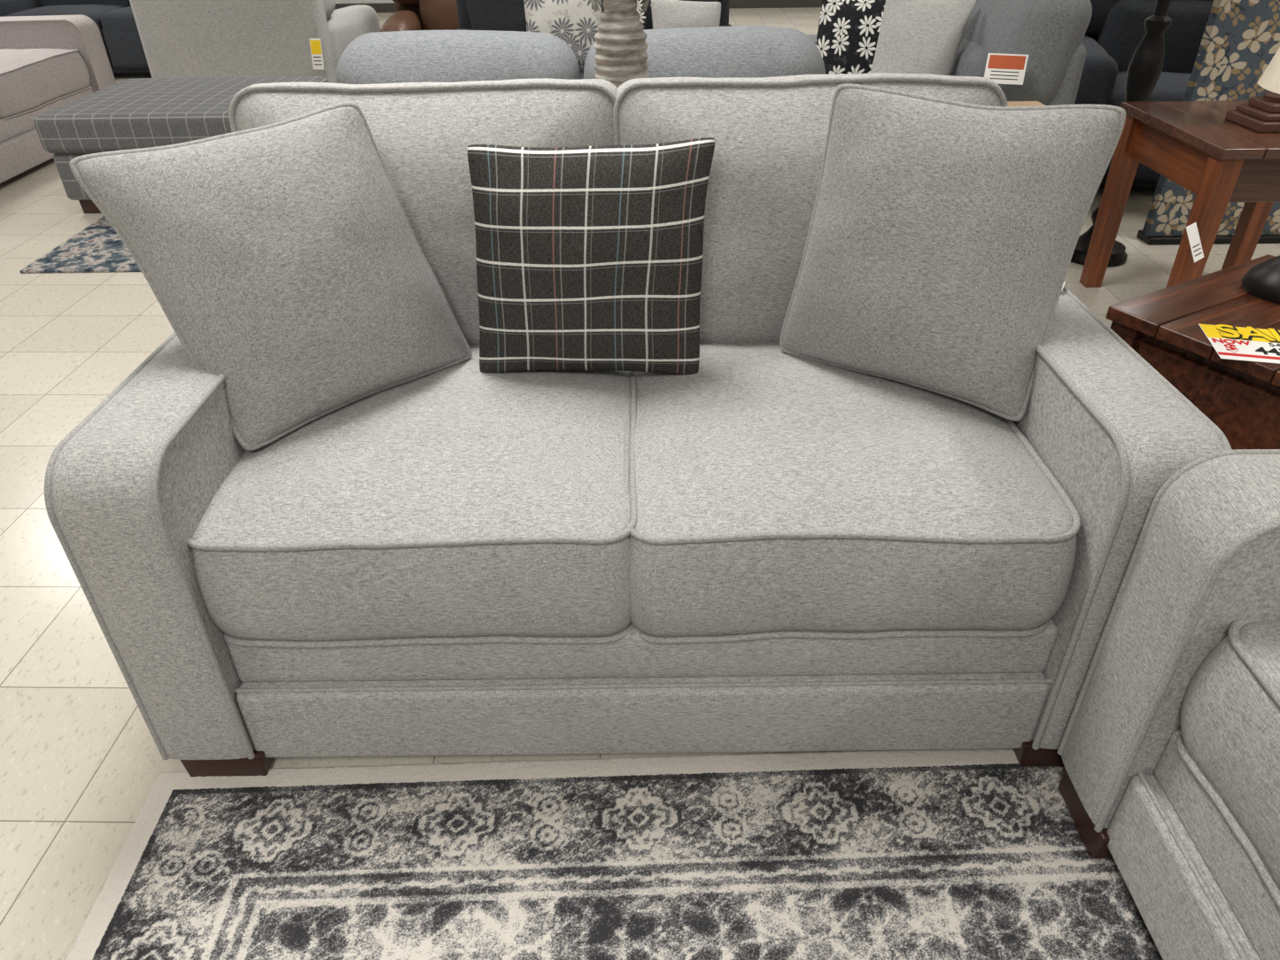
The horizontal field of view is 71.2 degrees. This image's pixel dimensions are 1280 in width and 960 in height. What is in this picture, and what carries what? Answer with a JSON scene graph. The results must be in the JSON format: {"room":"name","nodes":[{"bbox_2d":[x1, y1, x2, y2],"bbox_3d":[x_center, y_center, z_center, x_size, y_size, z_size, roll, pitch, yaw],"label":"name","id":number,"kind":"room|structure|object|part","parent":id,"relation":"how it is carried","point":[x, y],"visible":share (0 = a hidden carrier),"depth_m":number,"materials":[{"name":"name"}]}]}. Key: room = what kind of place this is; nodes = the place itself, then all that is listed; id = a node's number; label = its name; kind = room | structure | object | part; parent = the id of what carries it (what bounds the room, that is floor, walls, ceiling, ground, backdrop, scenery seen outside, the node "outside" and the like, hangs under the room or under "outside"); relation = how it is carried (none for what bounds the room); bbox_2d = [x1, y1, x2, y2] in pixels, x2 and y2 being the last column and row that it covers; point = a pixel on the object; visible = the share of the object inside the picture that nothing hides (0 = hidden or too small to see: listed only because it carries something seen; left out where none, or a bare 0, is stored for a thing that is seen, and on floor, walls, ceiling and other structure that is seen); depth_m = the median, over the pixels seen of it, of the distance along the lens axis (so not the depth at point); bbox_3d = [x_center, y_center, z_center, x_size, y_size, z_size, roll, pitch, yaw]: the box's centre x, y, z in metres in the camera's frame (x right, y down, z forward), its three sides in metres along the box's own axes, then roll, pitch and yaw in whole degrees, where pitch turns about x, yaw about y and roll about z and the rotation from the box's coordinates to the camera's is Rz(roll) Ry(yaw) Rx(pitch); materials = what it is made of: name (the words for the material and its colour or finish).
{"room":"store","nodes":[
{"label":"store","id":0,"kind":"room"},
{"bbox_2d":[333,0,394,3],"bbox_3d":[-0.085,-6.949,9.890,14.000,3.100,0.100,-1,34,0],"label":"wall","id":1,"kind":"structure","parent":0,"point":[335,1],"depth_m":10.65,"materials":[{"name":"paint"}]},
{"bbox_2d":[333,0,822,12],"bbox_3d":[-0.069,-5.676,10.685,14.000,0.100,0.012,-1,34,0],"label":"baseboard","id":2,"kind":"structure","parent":1,"relation":"attached to","point":[388,7],"depth_m":10.68,"materials":[{"name":"plastic"}]},
{"bbox_2d":[0,7,1279,959],"bbox_3d":[-0.014,-1.112,4.121,14.000,0.100,16.000,-1,34,0],"label":"floor","id":3,"kind":"structure","parent":0,"point":[80,760],"depth_m":2.02,"materials":[{"name":"tile"}]},
{"bbox_2d":[0,15,116,183],"bbox_3d":[-3.793,-2.044,4.606,0.953,0.977,2.312,-1,34,0],"label":"sofa","id":4,"kind":"object","parent":3,"relation":"on","point":[48,63],"visible":0.82,"depth_m":5.15,"materials":[{"name":"fabric"}]},
{"bbox_3d":[-3.796,-1.738,4.813,0.938,0.164,1.904,-1,34,0],"label":"rail","id":5,"kind":"part","parent":4,"relation":"part of","materials":[{"name":"beige fabric"}]},
{"bbox_2d":[0,48,89,118],"bbox_3d":[-3.717,-2.252,5.041,0.745,0.245,0.996,-1,34,0],"label":"seat cushion","id":6,"kind":"object","parent":4,"relation":"on","point":[33,81],"depth_m":5.05,"materials":[{"name":"beige fabric"}]},
{"bbox_3d":[-3.813,-1.846,4.740,0.908,0.106,1.904,-1,34,0],"label":"rail","id":7,"kind":"part","parent":4,"relation":"part of","materials":[{"name":"beige fabric"}]},
{"bbox_3d":[-3.791,-2.530,5.545,0.938,0.609,0.200,-1,34,0],"label":"arm","id":8,"kind":"part","parent":4,"relation":"part of","materials":[{"name":"beige fabric"}]},
{"bbox_2d":[0,0,150,73],"bbox_3d":[-4.247,-3.913,7.335,1.923,1.021,0.980,-1,34,0],"label":"sofa","id":9,"kind":"object","parent":3,"relation":"on","point":[115,21],"visible":0.24,"depth_m":7.09,"materials":[{"name":"fabric"}]},
{"bbox_3d":[-5.095,-3.737,7.396,0.224,0.598,0.841,-1,34,0],"label":"arm","id":10,"kind":"part","parent":9,"relation":"part of","materials":[{"name":"fabric"}]},
{"bbox_3d":[-4.620,-3.710,7.276,0.750,0.259,0.640,-1,34,0],"label":"seat","id":11,"kind":"part","parent":9,"relation":"part of","materials":[{"name":"fabric"}]},
{"bbox_3d":[-3.871,-3.721,7.276,0.750,0.265,0.643,-1,34,0],"label":"seat","id":12,"kind":"part","parent":9,"relation":"part of","materials":[{"name":"fabric"}]},
{"bbox_2d":[19,216,140,273],"bbox_3d":[-1.763,-1.069,3.991,1.600,0.012,0.720,-1,34,0],"label":"rug","id":13,"kind":"object","parent":3,"relation":"on","point":[97,248],"visible":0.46,"depth_m":3.83,"materials":[{"name":"blue carpet"}]},
{"bbox_2d":[33,76,328,213],"bbox_3d":[-2.221,-1.731,4.566,1.100,0.472,0.950,-1,34,0],"label":"ottoman","id":14,"kind":"object","parent":3,"relation":"on","point":[138,112],"visible":0.52,"depth_m":4.13,"materials":[{"name":"fabric"}]},
{"bbox_2d":[129,0,380,82],"bbox_3d":[-2.455,-2.942,5.853,1.317,1.038,1.063,3,34,6],"label":"sofa","id":15,"kind":"object","parent":3,"relation":"on","point":[180,38],"visible":0.7,"depth_m":5.46,"materials":[{"name":"fabric"}]},
{"bbox_2d":[310,39,321,64],"bbox_3d":[-1.954,-2.583,5.405,0.064,0.134,0.030,-1,34,0],"label":"price tag","id":16,"kind":"object","parent":15,"relation":"attached to","point":[315,46],"depth_m":5.40,"materials":[{"name":"paper"}]},
{"bbox_3d":[-1.924,-2.798,5.949,0.223,0.604,0.840,3,34,6],"label":"arm","id":17,"kind":"part","parent":15,"relation":"part of","materials":[{"name":"grey fabric"}]},
{"bbox_2d":[378,0,458,32],"bbox_3d":[-1.120,-2.848,5.663,0.979,1.069,0.986,-4,34,-5],"label":"recliner","id":18,"kind":"object","parent":3,"relation":"on","point":[409,15],"visible":0.02,"depth_m":5.68,"materials":[{"name":"leather"}]},
{"bbox_3d":[-1.487,-2.639,5.707,0.222,0.602,0.835,-4,34,-5],"label":"arm","id":19,"kind":"part","parent":18,"relation":"part of","materials":[{"name":"brown leather"}]},
{"bbox_2d":[337,25,825,82],"bbox_3d":[-0.157,-0.996,2.972,1.351,1.000,1.011,-1,34,0],"label":"reclining loveseat","id":20,"kind":"object","parent":3,"relation":"on","point":[459,55],"visible":0.05,"depth_m":2.34,"materials":[{"name":"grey fabric"}]},
{"bbox_2d":[456,0,731,77],"bbox_3d":[-0.246,-2.115,4.621,1.500,1.007,0.974,-1,34,0],"label":"sofa","id":21,"kind":"object","parent":3,"relation":"on","point":[472,14],"visible":0.04,"depth_m":4.68,"materials":[{"name":"fabric"}]},
{"bbox_2d":[467,0,526,31],"bbox_3d":[-0.572,-2.465,4.726,0.679,0.557,0.180,-1,23,0],"label":"cushion","id":22,"kind":"object","parent":21,"relation":"on","point":[482,14],"depth_m":4.67,"materials":[{"name":"grey fabric"}]},
{"bbox_2d":[524,0,602,65],"bbox_3d":[-0.377,-2.275,4.449,0.399,0.384,0.196,1,34,2],"label":"floral throw pillow","id":23,"kind":"object","parent":21,"relation":"on","point":[575,22],"visible":0.49,"depth_m":4.39,"materials":[{"name":"white fabric"}]},
{"bbox_2d":[581,65,584,77],"bbox_3d":[-0.544,-1.993,4.598,0.646,0.247,0.742,-1,34,0],"label":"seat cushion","id":24,"kind":"object","parent":21,"relation":"on","point":[583,66],"depth_m":4.55,"materials":[{"name":"grey fabric"}]},
{"bbox_3d":[-0.249,-2.338,4.992,1.470,0.840,0.110,-1,34,0],"label":"frame","id":25,"kind":"part","parent":21,"relation":"part of","materials":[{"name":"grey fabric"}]},
{"bbox_2d":[602,0,717,12],"bbox_3d":[0.070,-2.473,4.728,0.680,0.561,0.180,-1,23,0],"label":"cushion","id":26,"kind":"object","parent":21,"relation":"on","point":[709,1],"depth_m":4.68,"materials":[{"name":"grey fabric"}]},
{"bbox_2d":[636,0,689,30],"bbox_3d":[0.063,-2.273,4.459,0.372,0.356,0.191,-1,34,-1],"label":"floral throw pillow","id":27,"kind":"object","parent":21,"relation":"on","point":[646,19],"visible":0.06,"depth_m":4.39,"materials":[{"name":"black fabric"}]},
{"bbox_2d":[651,0,720,29],"bbox_3d":[0.223,-2.147,4.304,0.333,0.286,0.168,-2,34,-1],"label":"throw pillow","id":28,"kind":"object","parent":21,"relation":"on","point":[666,14],"visible":0.48,"depth_m":4.26,"materials":[{"name":"fabric"}]},
{"bbox_3d":[0.430,-2.007,4.696,0.150,0.609,0.968,-1,34,0],"label":"arm","id":29,"kind":"part","parent":21,"relation":"part of","materials":[{"name":"grey fabric"}]},
{"bbox_2d":[65,748,1163,959],"bbox_3d":[0.330,0.987,0.916,2.348,0.008,1.748,-1,34,-1],"label":"area rug","id":30,"kind":"object","parent":3,"relation":"on","point":[928,854],"visible":0.77,"depth_m":1.45,"materials":[{"name":"grey carpet"}]},
{"bbox_2d":[1057,449,1279,959],"bbox_3d":[1.209,0.707,0.382,0.974,1.028,2.212,-1,34,0],"label":"sofa","id":31,"kind":"object","parent":30,"relation":"on","point":[1169,748],"visible":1,"depth_m":1.20,"materials":[{"name":"fabric"}]},
{"bbox_3d":[1.210,1.034,0.604,0.938,0.164,1.904,-1,34,0],"label":"rail","id":32,"kind":"part","parent":31,"relation":"part of","materials":[{"name":"fabric"}]},
{"bbox_3d":[1.223,0.925,0.530,0.908,0.106,1.904,-1,34,0],"label":"rail","id":33,"kind":"part","parent":31,"relation":"part of","materials":[{"name":"fabric"}]},
{"bbox_2d":[1183,620,1279,896],"bbox_3d":[1.117,0.435,0.961,0.740,0.247,0.680,-1,34,0],"label":"seat cushion","id":34,"kind":"object","parent":31,"relation":"on","point":[1231,669],"depth_m":1.13,"materials":[{"name":"fabric"}]},
{"bbox_2d":[44,72,1232,776],"bbox_3d":[-0.002,-0.160,1.720,1.692,1.017,0.974,-1,34,0],"label":"loveseat","id":35,"kind":"object","parent":3,"relation":"on","point":[764,547],"visible":0.67,"depth_m":1.49,"materials":[{"name":"fabric"}]},
{"bbox_3d":[-0.765,-0.030,1.798,0.150,0.609,0.968,-1,34,0],"label":"arm","id":36,"kind":"part","parent":35,"relation":"part of","materials":[{"name":"fabric"}]},
{"bbox_2d":[69,102,473,447],"bbox_3d":[-0.598,-0.378,1.575,0.552,0.489,0.267,-25,41,-31],"label":"throw pillow","id":37,"kind":"object","parent":35,"relation":"on","point":[285,257],"visible":0.98,"depth_m":1.49,"materials":[{"name":"fabric"}]},
{"bbox_2d":[190,346,632,640],"bbox_3d":[-0.363,-0.033,1.698,0.733,0.246,0.740,-1,34,0],"label":"seat cushion","id":38,"kind":"object","parent":35,"relation":"on","point":[460,501],"depth_m":1.42,"materials":[{"name":"fabric"}]},
{"bbox_2d":[234,77,617,347],"bbox_3d":[-0.413,-0.508,1.827,0.781,0.568,0.176,-1,23,0],"label":"cushion","id":39,"kind":"object","parent":35,"relation":"on","point":[422,131],"depth_m":1.71,"materials":[{"name":"fabric"}]},
{"bbox_2d":[466,138,714,375],"bbox_3d":[-0.091,-0.400,1.664,0.444,0.430,0.177,2,34,4],"label":"throw pillow","id":40,"kind":"object","parent":35,"relation":"on","point":[589,257],"visible":1,"depth_m":1.59,"materials":[{"name":"fabric"}]},
{"bbox_3d":[0.001,0.047,1.875,1.384,0.106,0.908,-1,34,0],"label":"rail","id":41,"kind":"part","parent":35,"relation":"part of","materials":[{"name":"fabric"}]},
{"bbox_3d":[0.002,0.164,1.936,1.384,0.164,0.938,-1,34,0],"label":"rail","id":42,"kind":"part","parent":35,"relation":"part of","materials":[{"name":"fabric"}]},
{"bbox_2d":[617,72,1004,342],"bbox_3d":[0.332,-0.517,1.822,0.782,0.567,0.184,-1,23,0],"label":"cushion","id":43,"kind":"object","parent":35,"relation":"on","point":[769,133],"depth_m":1.71,"materials":[{"name":"fabric"}]},
{"bbox_2d":[631,339,1078,635],"bbox_3d":[0.330,-0.040,1.699,0.732,0.246,0.743,-1,34,0],"label":"seat cushion","id":44,"kind":"object","parent":35,"relation":"on","point":[775,492],"depth_m":1.43,"materials":[{"name":"fabric"}]},
{"bbox_2d":[779,84,1125,419],"bbox_3d":[0.522,-0.423,1.607,0.510,0.511,0.242,16,37,23],"label":"throw pillow","id":45,"kind":"object","parent":35,"relation":"on","point":[944,236],"visible":1,"depth_m":1.52,"materials":[{"name":"fabric"}]},
{"bbox_3d":[0.764,-0.049,1.798,0.150,0.609,0.968,-1,34,0],"label":"arm","id":46,"kind":"part","parent":35,"relation":"part of","materials":[{"name":"fabric"}]},
{"bbox_2d":[810,0,1092,104],"bbox_3d":[1.079,-1.729,3.996,0.980,1.041,1.992,-1,34,0],"label":"sofa","id":47,"kind":"object","parent":3,"relation":"on","point":[1035,50],"visible":0.26,"depth_m":3.10,"materials":[{"name":"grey fabric"}]},
{"bbox_3d":[1.032,-2.074,4.830,0.841,0.598,0.224,-1,34,0],"label":"arm","id":48,"kind":"part","parent":47,"relation":"part of","materials":[{"name":"grey fabric"}]},
{"bbox_2d":[817,0,886,76],"bbox_3d":[0.905,-1.767,3.698,0.379,0.396,0.212,12,36,18],"label":"floral throw pillow","id":49,"kind":"object","parent":47,"relation":"on","point":[849,32],"visible":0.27,"depth_m":3.65,"materials":[{"name":"black fabric"}]},
{"bbox_2d":[869,0,977,76],"bbox_3d":[1.050,-1.587,3.404,0.360,0.424,0.227,10,36,16],"label":"throw pillow","id":50,"kind":"object","parent":47,"relation":"on","point":[915,37],"visible":0.58,"depth_m":3.34,"materials":[{"name":"grey fabric"}]},
{"bbox_2d":[987,54,1026,80],"bbox_3d":[1.256,-1.415,3.067,0.118,0.069,0.073,-1,34,0],"label":"tag","id":51,"kind":"object","parent":47,"relation":"attached to","point":[1001,67],"depth_m":3.06,"materials":[{"name":"white paper"}]},
{"bbox_2d":[1007,100,1042,104],"bbox_3d":[0.069,-0.473,2.308,1.810,0.875,0.270,-1,34,0],"label":"console table","id":52,"kind":"object","parent":3,"relation":"on","point":[1008,102],"visible":0.02,"depth_m":2.15,"materials":[{"name":"brown wood"}]},
{"bbox_2d":[590,0,649,90],"bbox_3d":[-0.022,-1.042,1.905,0.280,0.517,0.324,-10,35,-14],"label":"vase","id":53,"kind":"object","parent":52,"relation":"on","point":[621,55],"visible":0.58,"depth_m":1.92,"materials":[{"name":"ceramic"}]},
{"bbox_3d":[-0.091,-1.026,1.909,0.030,0.048,0.012,-1,34,0],"label":"handle","id":54,"kind":"part","parent":53,"relation":"part of","materials":[{"name":"ceramic"}]},
{"bbox_3d":[0.006,-1.027,1.909,0.030,0.048,0.012,-1,34,0],"label":"handle","id":55,"kind":"part","parent":53,"relation":"part of","materials":[{"name":"ceramic"}]},
{"bbox_2d":[1071,0,1172,267],"bbox_3d":[1.882,-1.486,3.364,0.260,1.330,0.260,-1,34,0],"label":"floor lamp","id":56,"kind":"object","parent":3,"relation":"on","point":[1144,69],"visible":0.6,"depth_m":3.30,"materials":[{"name":"black metal"}]},
{"bbox_2d":[1074,0,1213,187],"bbox_3d":[2.590,-2.033,4.419,1.008,1.039,0.986,7,35,12],"label":"recliner","id":57,"kind":"object","parent":3,"relation":"on","point":[1116,28],"visible":0.18,"depth_m":4.39,"materials":[{"name":"fabric"}]},
{"bbox_3d":[2.203,-1.912,4.566,0.222,0.602,0.836,7,35,12],"label":"arm","id":58,"kind":"part","parent":57,"relation":"part of","materials":[{"name":"fabric"}]},
{"bbox_3d":[2.552,-1.831,4.369,0.580,0.260,0.640,7,35,12],"label":"seat","id":59,"kind":"part","parent":57,"relation":"part of","materials":[{"name":"fabric"}]},
{"bbox_2d":[1079,100,1279,287],"bbox_3d":[2.019,-0.879,3.064,0.638,0.660,0.660,-1,34,0],"label":"end table","id":60,"kind":"object","parent":3,"relation":"on","point":[1192,144],"visible":0.84,"depth_m":2.89,"materials":[{"name":"brown wood"}]},
{"bbox_3d":[1.748,-1.020,3.304,0.070,0.630,0.070,-1,34,0],"label":"leg","id":61,"kind":"part","parent":60,"relation":"part of","materials":[{"name":"brown wood"}]},
{"bbox_2d":[1186,222,1203,262],"bbox_3d":[1.681,-0.720,2.710,0.070,0.096,0.056,-26,42,-32],"label":"tag","id":62,"kind":"object","parent":60,"relation":"hanging from","point":[1192,231],"visible":1,"depth_m":2.71,"materials":[{"name":"white paper"}]},
{"bbox_2d":[1186,224,1202,256],"bbox_3d":[1.677,-0.726,2.710,0.071,0.076,0.070,-1,34,0],"label":"print","id":63,"kind":"object","parent":62,"relation":"attached to","point":[1192,231],"depth_m":2.71,"materials":[{"name":"white paper"}]},
{"bbox_3d":[1.752,-0.707,2.840,0.070,0.630,0.070,-1,34,0],"label":"leg","id":64,"kind":"part","parent":60,"relation":"part of","materials":[{"name":"brown wood"}]},
{"bbox_3d":[2.288,-1.027,3.304,0.070,0.630,0.070,-1,34,0],"label":"leg","id":65,"kind":"part","parent":60,"relation":"part of","materials":[{"name":"brown wood"}]},
{"bbox_2d":[1225,90,1279,132],"bbox_3d":[2.002,-1.476,2.599,0.440,0.850,0.440,-1,34,0],"label":"table lamp","id":66,"kind":"object","parent":60,"relation":"on","point":[1261,114],"visible":0.94,"depth_m":2.78,"materials":[{"name":"wood"}]},
{"bbox_2d":[1105,254,1279,449],"bbox_3d":[1.442,-0.094,2.013,0.610,0.550,0.612,-19,38,-24],"label":"table","id":67,"kind":"object","parent":3,"relation":"on","point":[1241,398],"visible":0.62,"depth_m":1.87,"materials":[{"name":"brown wood"}]},
{"bbox_3d":[1.083,-0.134,2.105,0.060,0.520,0.060,-19,38,-24],"label":"leg","id":68,"kind":"part","parent":67,"relation":"part of","materials":[{"name":"brown wood"}]},
{"bbox_3d":[1.205,-0.139,1.825,0.020,0.140,0.440,-19,38,-24],"label":"drawer","id":69,"kind":"part","parent":67,"relation":"part of","materials":[{"name":"brown wood"}]},
{"bbox_2d":[1198,324,1279,364],"bbox_3d":[1.262,-0.267,1.776,0.240,0.003,0.167,7,35,12],"label":"sale sign","id":70,"kind":"object","parent":67,"relation":"on","point":[1248,344],"visible":1,"depth_m":1.79,"materials":[{"name":"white paper"}]},
{"bbox_2d":[1241,47,1279,303],"bbox_3d":[1.442,-0.695,1.819,0.380,0.660,0.380,-1,34,0],"label":"table lamp","id":71,"kind":"object","parent":67,"relation":"on","point":[1262,281],"visible":1,"depth_m":1.96,"materials":[{"name":"fabric"}]},
{"bbox_3d":[1.440,-0.869,1.701,0.380,0.240,0.380,-1,34,0],"label":"lamp shade","id":72,"kind":"part","parent":71,"relation":"part of","materials":[{"name":"fabric"}]},
{"bbox_2d":[1136,0,1279,245],"bbox_3d":[2.896,-1.951,3.275,1.450,2.180,0.120,-1,34,0],"label":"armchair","id":73,"kind":"object","parent":3,"relation":"on","point":[1241,38],"visible":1,"depth_m":3.49,"materials":[{"name":"blue fabric"}]},
{"bbox_3d":[2.907,-1.061,3.878,1.450,0.030,0.120,-1,34,0],"label":"panel","id":74,"kind":"part","parent":73,"relation":"part of","materials":[{"name":"black metal"}]}
]}

